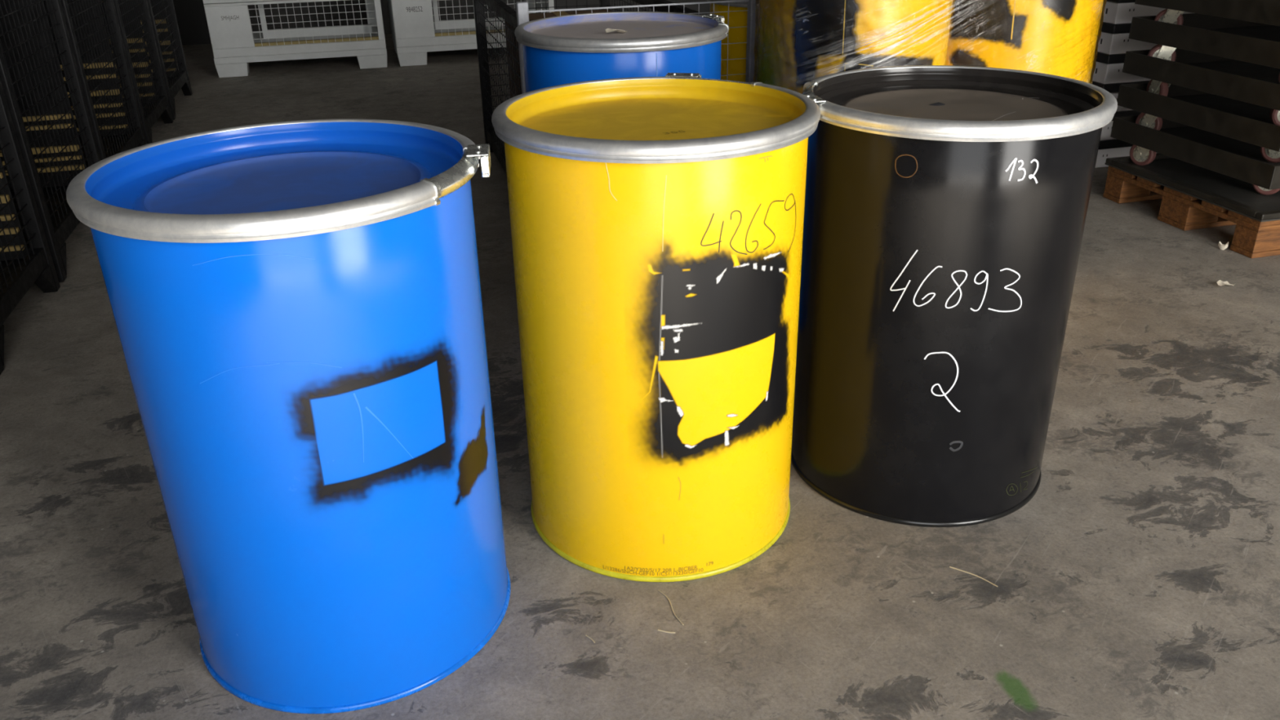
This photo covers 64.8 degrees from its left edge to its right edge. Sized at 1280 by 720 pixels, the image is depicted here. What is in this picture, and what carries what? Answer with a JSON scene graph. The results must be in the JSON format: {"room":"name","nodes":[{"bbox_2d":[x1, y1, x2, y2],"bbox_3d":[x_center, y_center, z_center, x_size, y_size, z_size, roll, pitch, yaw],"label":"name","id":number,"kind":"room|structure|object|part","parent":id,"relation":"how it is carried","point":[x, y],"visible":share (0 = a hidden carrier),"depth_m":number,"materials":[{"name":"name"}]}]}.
{"room":"industrial hall","nodes":[
{"label":"industrial hall","id":0,"kind":"room"},
{"bbox_2d":[163,0,710,45],"bbox_3d":[-1.106,-5.353,8.249,11.000,5.000,0.200,-8,26,-13],"label":"wall","id":1,"kind":"structure","parent":0,"point":[191,17],"depth_m":8.76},
{"bbox_2d":[0,34,1279,719],"bbox_3d":[0.858,0.779,1.201,18.000,0.001,19.000,-8,26,-13],"label":"floor","id":2,"kind":"structure","parent":0,"point":[1139,579],"depth_m":2.03,"materials":[{"name":"concrete"}]},
{"bbox_2d":[0,79,60,374],"bbox_3d":[-2.294,-0.703,2.742,0.800,1.450,0.710,-8,26,-13],"label":"cage","id":3,"kind":"object","parent":2,"relation":"on","point":[22,265],"visible":1,"depth_m":3.23,"materials":[{"name":"black metal"}]},
{"bbox_3d":[-1.855,-0.634,2.580,0.045,1.450,0.143,-8,26,-13],"label":"post","id":4,"kind":"part","parent":3,"relation":"part of","materials":[{"name":"black metal"}]},
{"bbox_3d":[-1.923,-0.804,2.804,0.003,1.245,0.620,-8,26,-13],"label":"panel","id":5,"kind":"part","parent":3,"relation":"part of","materials":[{"name":"black metal"}]},
{"bbox_3d":[-2.282,-0.167,3.000,0.792,0.060,0.702,-8,26,-13],"label":"rail","id":6,"kind":"part","parent":3,"relation":"part of","materials":[{"name":"black metal"}]},
{"bbox_2d":[0,0,101,282],"bbox_3d":[-2.515,-1.056,3.483,0.800,1.450,0.890,-8,26,-13],"label":"cage","id":7,"kind":"object","parent":2,"relation":"on","point":[31,76],"visible":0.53,"depth_m":3.88,"materials":[{"name":"black metal"}]},
{"bbox_3d":[-2.054,-0.950,3.243,0.045,1.450,0.143,-8,26,-13],"label":"post","id":8,"kind":"part","parent":7,"relation":"part of","materials":[{"name":"black metal"}]},
{"bbox_3d":[-2.504,-0.519,3.741,0.792,0.060,0.882,-8,26,-13],"label":"rail","id":9,"kind":"part","parent":7,"relation":"part of","materials":[{"name":"black metal"}]},
{"bbox_3d":[-2.629,-1.285,3.833,0.710,1.245,0.003,-8,26,-13],"label":"panel","id":10,"kind":"part","parent":7,"relation":"part of","materials":[{"name":"black metal"}]},
{"bbox_3d":[-2.248,-1.259,3.894,0.045,1.450,0.143,-8,26,-13],"label":"post","id":11,"kind":"part","parent":7,"relation":"part of","materials":[{"name":"black metal"}]},
{"bbox_2d":[43,0,146,168],"bbox_3d":[-2.760,-1.445,4.302,0.800,1.450,0.890,-8,26,-13],"label":"cage","id":12,"kind":"object","parent":2,"relation":"on","point":[86,22],"visible":0.44,"depth_m":4.75,"materials":[{"name":"black metal"}]},
{"bbox_3d":[-2.299,-1.339,4.062,0.045,1.450,0.143,-8,26,-13],"label":"post","id":13,"kind":"part","parent":12,"relation":"part of","materials":[{"name":"black metal"}]},
{"bbox_3d":[-2.390,-1.547,4.365,0.003,1.245,0.800,-8,26,-13],"label":"panel","id":14,"kind":"part","parent":12,"relation":"part of","materials":[{"name":"black metal"}]},
{"bbox_3d":[-2.749,-0.909,4.561,0.792,0.060,0.882,-8,26,-13],"label":"rail","id":15,"kind":"part","parent":12,"relation":"part of","materials":[{"name":"black metal"}]},
{"bbox_3d":[-2.494,-1.649,4.714,0.045,1.450,0.143,-8,26,-13],"label":"post","id":16,"kind":"part","parent":12,"relation":"part of","materials":[{"name":"black metal"}]},
{"bbox_2d":[99,0,173,144],"bbox_3d":[-2.993,-1.815,5.078,0.800,1.450,0.790,-8,26,-13],"label":"cage","id":17,"kind":"object","parent":2,"relation":"on","point":[151,105],"visible":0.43,"depth_m":5.50,"materials":[{"name":"black metal"}]},
{"bbox_3d":[-2.544,-1.729,4.882,0.045,1.450,0.143,-8,26,-13],"label":"post","id":18,"kind":"part","parent":17,"relation":"part of","materials":[{"name":"black metal"}]},
{"bbox_3d":[-2.622,-1.916,5.141,0.003,1.245,0.700,-8,26,-13],"label":"panel","id":19,"kind":"part","parent":17,"relation":"part of","materials":[{"name":"black metal"}]},
{"bbox_3d":[-2.981,-1.278,5.337,0.792,0.060,0.782,-8,26,-13],"label":"rail","id":20,"kind":"part","parent":17,"relation":"part of","materials":[{"name":"black metal"}]},
{"bbox_3d":[-2.713,-1.998,5.446,0.045,1.450,0.143,-8,26,-13],"label":"post","id":21,"kind":"part","parent":17,"relation":"part of","materials":[{"name":"black metal"}]},
{"bbox_2d":[135,0,192,119],"bbox_3d":[-3.214,-2.167,5.819,0.800,1.450,0.810,-8,26,-13],"label":"cage","id":22,"kind":"object","parent":2,"relation":"on","point":[175,80],"visible":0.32,"depth_m":6.27,"materials":[{"name":"black metal"}]},
{"bbox_3d":[-2.763,-2.078,5.614,0.045,1.450,0.143,-8,26,-13],"label":"post","id":23,"kind":"part","parent":22,"relation":"part of","materials":[{"name":"black metal"}]},
{"bbox_3d":[-2.844,-2.269,5.882,0.003,1.245,0.720,-8,26,-13],"label":"panel","id":24,"kind":"part","parent":22,"relation":"part of","materials":[{"name":"black metal"}]},
{"bbox_3d":[-3.203,-1.631,6.077,0.792,0.060,0.802,-8,26,-13],"label":"rail","id":25,"kind":"part","parent":22,"relation":"part of","materials":[{"name":"black metal"}]},
{"bbox_3d":[-2.937,-2.354,6.196,0.045,1.450,0.143,-8,26,-13],"label":"post","id":26,"kind":"part","parent":22,"relation":"part of","materials":[{"name":"black metal"}]},
{"bbox_2d":[66,119,511,714],"bbox_3d":[-0.533,0.074,1.734,0.614,0.859,0.599,-8,26,-13],"label":"drum","id":27,"kind":"object","parent":2,"relation":"on","point":[296,306],"visible":1,"depth_m":1.52,"materials":[{"name":"blue metal"}]},
{"bbox_3d":[-0.548,-0.285,1.559,0.552,0.044,0.552,-8,26,-13],"label":"lid","id":28,"kind":"part","parent":27,"relation":"part of","materials":[{"name":"blue metal"}]},
{"bbox_3d":[-0.382,0.099,1.518,0.305,0.281,0.045,-20,31,-33],"label":"spray frame","id":29,"kind":"part","parent":27,"relation":"part of","materials":[{"name":"black paint"}]},
{"bbox_3d":[-0.274,-0.281,1.515,0.039,0.028,0.206,3,26,8],"label":"closing lever","id":30,"kind":"part","parent":27,"relation":"part of","materials":[{"name":"metal"}]},
{"bbox_2d":[202,0,386,77],"bbox_3d":[-2.523,-2.650,7.390,1.183,0.930,0.800,-8,26,-13],"label":"white stillage","id":31,"kind":"object","parent":2,"relation":"on","point":[234,44],"visible":1,"depth_m":7.16,"materials":[{"name":"grey metal"}]},
{"bbox_3d":[-2.772,-2.565,7.380,0.035,0.404,0.040,-8,26,-13],"label":"post","id":32,"kind":"part","parent":31,"relation":"part of","materials":[{"name":"white metal"}]},
{"bbox_3d":[-2.625,-2.851,7.706,1.122,0.838,0.030,-8,26,-13],"label":"panel","id":33,"kind":"part","parent":31,"relation":"part of","materials":[{"name":"white metal"}]},
{"bbox_3d":[-2.308,-2.561,7.052,0.853,0.665,0.003,-8,26,-13],"label":"panel","id":34,"kind":"part","parent":31,"relation":"part of","materials":[{"name":"white metal"}]},
{"bbox_3d":[-2.391,-2.461,7.543,0.748,0.060,0.040,-8,26,-13],"label":"rail","id":35,"kind":"part","parent":31,"relation":"part of","materials":[{"name":"white metal"}]},
{"bbox_3d":[-1.972,-2.773,7.515,0.030,0.838,0.770,-8,26,-13],"label":"panel","id":36,"kind":"part","parent":31,"relation":"part of","materials":[{"name":"white metal"}]},
{"bbox_2d":[387,0,554,66],"bbox_3d":[-1.312,-2.813,7.675,1.183,0.930,0.800,-8,26,-13],"label":"white stillage","id":37,"kind":"object","parent":2,"relation":"on","point":[415,33],"visible":0.63,"depth_m":7.39,"materials":[{"name":"grey metal"}]},
{"bbox_3d":[-1.873,-2.786,7.538,0.030,0.838,0.770,-8,26,-13],"label":"panel","id":38,"kind":"part","parent":37,"relation":"part of","materials":[{"name":"white metal"}]},
{"bbox_3d":[-1.561,-2.728,7.664,0.035,0.404,0.040,-8,26,-13],"label":"post","id":39,"kind":"part","parent":37,"relation":"part of","materials":[{"name":"white metal"}]},
{"bbox_3d":[-1.180,-2.623,7.828,0.748,0.060,0.040,-8,26,-13],"label":"rail","id":40,"kind":"part","parent":37,"relation":"part of","materials":[{"name":"white metal"}]},
{"bbox_3d":[-1.413,-3.014,7.991,1.122,0.838,0.030,-8,26,-13],"label":"panel","id":41,"kind":"part","parent":37,"relation":"part of","materials":[{"name":"white metal"}]},
{"bbox_3d":[-1.096,-2.724,7.337,0.853,0.665,0.003,-8,26,-13],"label":"panel","id":42,"kind":"part","parent":37,"relation":"part of","materials":[{"name":"white metal"}]},
{"bbox_3d":[-0.760,-2.936,7.800,0.030,0.838,0.770,-8,26,-13],"label":"panel","id":43,"kind":"part","parent":37,"relation":"part of","materials":[{"name":"white metal"}]},
{"bbox_2d":[473,0,700,174],"bbox_3d":[-0.279,-1.153,4.347,0.655,0.790,1.440,-8,26,-13],"label":"cage","id":44,"kind":"object","parent":2,"relation":"on","point":[496,145],"visible":0.27,"depth_m":4.46,"materials":[{"name":"black metal"}]},
{"bbox_3d":[-0.755,-1.402,4.886,0.045,0.790,0.045,-8,26,-13],"label":"post","id":45,"kind":"part","parent":44,"relation":"part of","materials":[{"name":"black metal"}]},
{"bbox_3d":[-0.273,-0.878,4.479,0.647,0.060,1.432,-8,26,-13],"label":"rail","id":46,"kind":"part","parent":44,"relation":"part of","materials":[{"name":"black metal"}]},
{"bbox_3d":[-0.581,-1.146,4.260,0.003,0.625,1.350,-8,26,-13],"label":"panel","id":47,"kind":"part","parent":44,"relation":"part of","materials":[{"name":"black metal"}]},
{"bbox_3d":[-0.463,-1.478,4.945,0.565,0.625,0.003,-8,26,-13],"label":"panel","id":48,"kind":"part","parent":44,"relation":"part of","materials":[{"name":"black metal"}]},
{"bbox_2d":[505,9,613,97],"bbox_3d":[-0.287,-1.171,4.403,0.480,0.602,0.602,-8,26,-13],"label":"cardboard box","id":49,"kind":"object","parent":44,"relation":"on","point":[535,15],"visible":0.13,"depth_m":4.45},
{"bbox_3d":[-0.286,-1.487,4.185,0.647,0.044,1.432,-8,26,-13],"label":"rail","id":50,"kind":"part","parent":44,"relation":"part of","materials":[{"name":"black metal"}]},
{"bbox_3d":[-0.166,-1.482,5.024,0.045,0.790,0.045,-8,26,-13],"label":"post","id":51,"kind":"part","parent":44,"relation":"part of","materials":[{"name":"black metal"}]},
{"bbox_3d":[0.022,-1.227,4.402,0.003,0.625,1.350,-8,26,-13],"label":"panel","id":52,"kind":"part","parent":44,"relation":"part of","materials":[{"name":"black metal"}]},
{"bbox_3d":[0.198,-0.903,3.808,0.045,0.790,0.045,-8,26,-13],"label":"post","id":53,"kind":"part","parent":44,"relation":"part of","materials":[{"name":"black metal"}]},
{"bbox_2d":[514,11,728,92],"bbox_3d":[-0.037,-0.560,3.022,0.614,0.864,0.599,-8,26,-13],"label":"drum","id":54,"kind":"object","parent":2,"relation":"on","point":[561,50],"visible":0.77,"depth_m":2.69,"materials":[{"name":"blue metal"}]},
{"bbox_2d":[605,28,626,32],"bbox_3d":[-0.066,-0.920,2.819,0.069,0.015,0.035,-23,33,-38],"label":"paper scrap","id":55,"kind":"object","parent":54,"relation":"on","point":[607,30],"visible":1,"depth_m":2.81,"materials":[{"name":"white paper"}]},
{"bbox_3d":[-0.052,-0.932,2.840,0.552,0.022,0.552,-8,26,-13],"label":"lid","id":56,"kind":"part","parent":54,"relation":"part of","materials":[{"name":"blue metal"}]},
{"bbox_3d":[0.220,-0.960,2.888,0.039,0.028,0.206,-6,26,-10],"label":"closing lever","id":57,"kind":"part","parent":54,"relation":"part of","materials":[{"name":"metal"}]},
{"bbox_2d":[515,0,755,93],"bbox_3d":[0.012,-0.736,3.349,0.818,0.894,0.056,-8,26,-13],"label":"cage","id":58,"kind":"object","parent":2,"relation":"on","point":[522,7],"visible":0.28,"depth_m":3.23,"materials":[{"name":"grey metal"}]},
{"bbox_3d":[-0.352,-0.690,3.263,0.034,0.888,0.034,-8,26,-13],"label":"post","id":59,"kind":"part","parent":58,"relation":"part of","materials":[{"name":"grey metal"}]},
{"bbox_3d":[0.376,-0.788,3.434,0.034,0.888,0.034,-8,26,-13],"label":"post","id":60,"kind":"part","parent":58,"relation":"part of","materials":[{"name":"grey metal"}]},
{"bbox_2d":[491,72,820,582],"bbox_3d":[0.036,-0.079,2.020,0.595,0.865,0.593,18,31,34],"label":"drum","id":61,"kind":"object","parent":2,"relation":"on","point":[656,223],"visible":1,"depth_m":1.81,"materials":[{"name":"yellow metal"}]},
{"bbox_3d":[0.028,-0.445,1.844,0.546,0.038,0.546,-8,26,-13],"label":"lid","id":62,"kind":"part","parent":61,"relation":"part of","materials":[{"name":"yellow metal"}]},
{"bbox_3d":[0.151,-0.560,2.061,0.204,0.028,0.039,11,28,24],"label":"closing lever","id":63,"kind":"part","parent":61,"relation":"part of","materials":[{"name":"metal"}]},
{"bbox_2d":[657,629,675,633],"bbox_3d":[0.048,0.492,1.828,0.032,0.002,0.004,6,27,14],"label":"straw","id":64,"kind":"object","parent":2,"relation":"on","point":[658,629],"visible":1,"depth_m":1.83,"materials":[{"name":"beige"}]},
{"bbox_2d":[657,590,684,625],"bbox_3d":[0.059,0.463,1.889,0.009,0.002,0.110,-11,27,-19],"label":"straw","id":65,"kind":"object","parent":2,"relation":"on","point":[658,590],"visible":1,"depth_m":1.89,"materials":[{"name":"beige"}]},
{"bbox_2d":[706,0,747,82],"bbox_3d":[0.542,-0.955,3.821,0.596,0.859,0.598,-8,26,-13],"label":"drum","id":66,"kind":"object","parent":2,"relation":"on","point":[736,19],"visible":0.08,"depth_m":3.54,"materials":[{"name":"yellow metal"}]},
{"bbox_2d":[791,65,1117,527],"bbox_3d":[0.619,-0.154,2.170,0.612,0.848,0.597,-8,26,-13],"label":"drum","id":67,"kind":"object","parent":2,"relation":"on","point":[945,208],"visible":0.91,"depth_m":1.97,"materials":[{"name":"black metal"}]},
{"bbox_3d":[0.343,-0.520,2.009,0.039,0.028,0.205,0,26,3],"label":"closing lever","id":68,"kind":"part","parent":67,"relation":"part of","materials":[{"name":"metal"}]},
{"bbox_3d":[0.619,-0.514,1.999,0.551,0.036,0.551,-8,26,-13],"label":"lid","id":69,"kind":"part","parent":67,"relation":"part of","materials":[{"name":"black metal"}]},
{"bbox_2d":[949,566,997,586],"bbox_3d":[0.648,0.418,1.955,0.097,0.002,0.008,19,33,36],"label":"straw","id":70,"kind":"object","parent":2,"relation":"on","point":[949,566],"visible":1,"depth_m":1.96,"materials":[{"name":"beige"}]},
{"bbox_2d":[1094,138,1159,168],"bbox_3d":[2.256,-1.036,4.759,0.586,0.124,0.392,-8,26,-13],"label":"crate","id":71,"kind":"object","parent":2,"relation":"on","point":[1115,148],"visible":0.16,"depth_m":4.55,"materials":[{"name":"white plastic"}]},
{"bbox_2d":[1100,110,1141,140],"bbox_3d":[2.254,-1.148,4.705,0.586,0.124,0.392,-8,26,-13],"label":"crate","id":72,"kind":"object","parent":71,"relation":"on","point":[1106,130],"visible":0.07,"depth_m":4.49,"materials":[{"name":"white plastic"}]},
{"bbox_2d":[1092,80,1149,111],"bbox_3d":[2.252,-1.261,4.651,0.586,0.124,0.392,-8,26,-13],"label":"crate","id":73,"kind":"object","parent":72,"relation":"on","point":[1113,88],"visible":0.06,"depth_m":4.42,"materials":[{"name":"white plastic"}]},
{"bbox_2d":[1092,52,1151,84],"bbox_3d":[2.249,-1.374,4.597,0.586,0.124,0.392,-8,26,-13],"label":"crate","id":74,"kind":"object","parent":73,"relation":"on","point":[1108,68],"visible":0.27,"depth_m":4.39,"materials":[{"name":"white plastic"}]},
{"bbox_2d":[1097,22,1158,54],"bbox_3d":[2.247,-1.486,4.542,0.586,0.124,0.392,-8,26,-13],"label":"crate","id":75,"kind":"object","parent":74,"relation":"on","point":[1114,39],"visible":0.3,"depth_m":4.34,"materials":[{"name":"white plastic"}]},
{"bbox_2d":[1102,0,1191,24],"bbox_3d":[2.245,-1.599,4.488,0.586,0.124,0.392,-8,26,-13],"label":"crate","id":76,"kind":"object","parent":75,"relation":"on","point":[1116,11],"visible":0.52,"depth_m":4.29,"materials":[{"name":"white plastic"}]},
{"bbox_2d":[1102,165,1279,258],"bbox_3d":[2.583,-0.650,3.933,1.180,0.136,0.780,-8,26,-13],"label":"wooden pallet","id":77,"kind":"object","parent":2,"relation":"on","point":[1252,238],"visible":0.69,"depth_m":3.76,"materials":[{"name":"brown wood"}]},
{"bbox_2d":[1105,153,1279,222],"bbox_3d":[2.571,-0.722,3.895,1.180,0.026,0.800,-8,26,-13],"label":"tray","id":78,"kind":"object","parent":77,"relation":"on","point":[1230,193],"visible":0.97,"depth_m":3.79,"materials":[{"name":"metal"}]},
{"bbox_2d":[1110,115,1279,195],"bbox_3d":[2.577,-0.803,3.869,1.180,0.183,0.800,-8,26,-13],"label":"black dolly","id":79,"kind":"object","parent":78,"relation":"on","point":[1240,160],"visible":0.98,"depth_m":3.77,"materials":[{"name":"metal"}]},
{"bbox_2d":[1116,82,1279,162],"bbox_3d":[2.575,-0.914,3.816,1.180,0.191,0.800,-8,26,-13],"label":"black dolly","id":80,"kind":"object","parent":79,"relation":"on","point":[1247,122],"visible":0.77,"depth_m":3.74,"materials":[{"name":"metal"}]},
{"bbox_2d":[1122,48,1279,125],"bbox_3d":[2.572,-1.030,3.760,1.180,0.191,0.800,-8,26,-13],"label":"black dolly","id":81,"kind":"object","parent":80,"relation":"on","point":[1237,80],"visible":0.78,"depth_m":3.72,"materials":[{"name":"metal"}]},
{"bbox_2d":[1128,13,1279,83],"bbox_3d":[2.570,-1.145,3.705,1.180,0.191,0.800,-8,26,-13],"label":"black dolly","id":82,"kind":"object","parent":81,"relation":"on","point":[1253,42],"visible":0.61,"depth_m":3.70,"materials":[{"name":"metal"}]},
{"bbox_2d":[1134,0,1279,26],"bbox_3d":[2.567,-1.259,3.649,1.180,0.191,0.800,-8,26,-13],"label":"black dolly","id":83,"kind":"object","parent":82,"relation":"on","point":[1261,11],"visible":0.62,"depth_m":3.47,"materials":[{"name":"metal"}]},
{"bbox_2d":[1217,241,1228,249],"bbox_3d":[2.064,-0.406,3.568,0.011,0.033,0.032,-23,33,-38],"label":"paper scrap","id":84,"kind":"object","parent":2,"relation":"on","point":[1222,246],"visible":1,"depth_m":3.57,"materials":[{"name":"white paper"}]},
{"bbox_2d":[1217,280,1235,286],"bbox_3d":[1.896,-0.247,3.260,0.064,0.020,0.035,-13,28,-23],"label":"paper scrap","id":85,"kind":"object","parent":2,"relation":"on","point":[1220,282],"visible":1,"depth_m":3.26,"materials":[{"name":"white paper"}]},
{"bbox_3d":[0.811,-0.384,3.458,1.165,0.136,0.445,-8,26,-13],"label":"wooden pallet","id":86,"kind":"object","parent":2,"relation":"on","visible":0},
{"bbox_2d":[755,0,952,93],"bbox_3d":[0.634,-0.770,3.113,0.597,0.859,0.610,-8,26,-13],"label":"drum","id":87,"kind":"object","parent":86,"relation":"on","point":[807,40],"visible":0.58,"depth_m":2.78,"materials":[{"name":"yellow metal"}]},
{"bbox_2d":[753,0,1106,84],"bbox_3d":[0.911,-0.826,3.229,1.190,0.852,0.578,-13,28,-23],"label":"film","id":88,"kind":"object","parent":87,"relation":"attached to","point":[757,20],"visible":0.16,"depth_m":3.06,"materials":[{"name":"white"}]},
{"bbox_2d":[945,0,1103,83],"bbox_3d":[1.183,-0.898,3.353,0.597,0.859,0.610,-8,26,-13],"label":"drum","id":89,"kind":"object","parent":86,"relation":"on","point":[1006,39],"visible":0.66,"depth_m":3.03,"materials":[{"name":"yellow metal"}]}
]}

